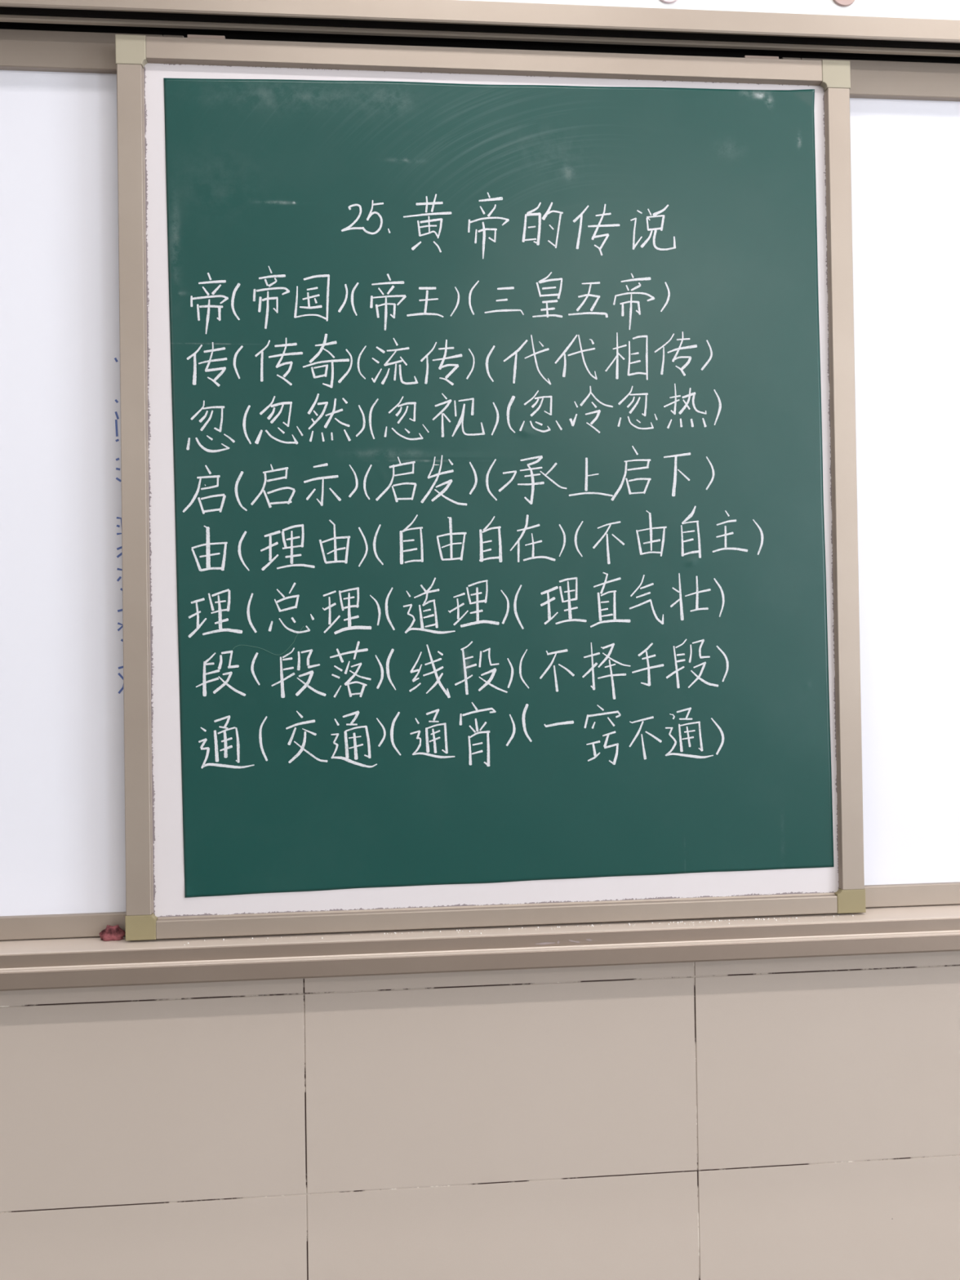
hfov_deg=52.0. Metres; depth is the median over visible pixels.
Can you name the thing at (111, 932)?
cloth
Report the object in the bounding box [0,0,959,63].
track
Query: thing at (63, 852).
whiteboard
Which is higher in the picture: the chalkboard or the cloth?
the chalkboard
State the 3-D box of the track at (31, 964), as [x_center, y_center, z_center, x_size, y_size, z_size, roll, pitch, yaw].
[0.037,0.445,1.444,3.300,0.050,0.116,-1,-1,-5]
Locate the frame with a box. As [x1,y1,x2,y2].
[115,34,866,940]
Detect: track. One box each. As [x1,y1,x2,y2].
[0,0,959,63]
[0,903,959,991]
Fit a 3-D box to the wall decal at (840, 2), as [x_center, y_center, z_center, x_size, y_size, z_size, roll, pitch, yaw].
[0.580,-1.031,1.568,0.042,0.042,0.004,-1,-1,-5]
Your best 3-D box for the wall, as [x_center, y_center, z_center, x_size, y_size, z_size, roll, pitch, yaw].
[0.367,-0.127,1.598,8.200,3.200,0.120,-1,-1,-5]
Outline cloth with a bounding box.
[98,924,125,941]
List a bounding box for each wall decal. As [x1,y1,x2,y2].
[659,0,677,4]
[832,0,854,6]
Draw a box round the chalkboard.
[164,78,834,897]
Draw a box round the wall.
[0,0,959,1279]
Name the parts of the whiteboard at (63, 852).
writing panel, rail, rail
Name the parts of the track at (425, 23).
rail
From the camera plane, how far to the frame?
1.43 m
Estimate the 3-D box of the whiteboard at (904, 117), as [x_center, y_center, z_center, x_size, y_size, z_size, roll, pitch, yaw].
[1.031,-0.250,1.565,1.120,1.308,0.030,-1,-1,-5]
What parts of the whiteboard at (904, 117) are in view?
rail, writing panel, rail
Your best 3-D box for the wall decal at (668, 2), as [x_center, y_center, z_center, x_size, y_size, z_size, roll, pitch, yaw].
[0.296,-1.021,1.544,0.042,0.042,0.004,-1,-1,-5]
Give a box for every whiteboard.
[0,28,183,940]
[782,57,959,907]

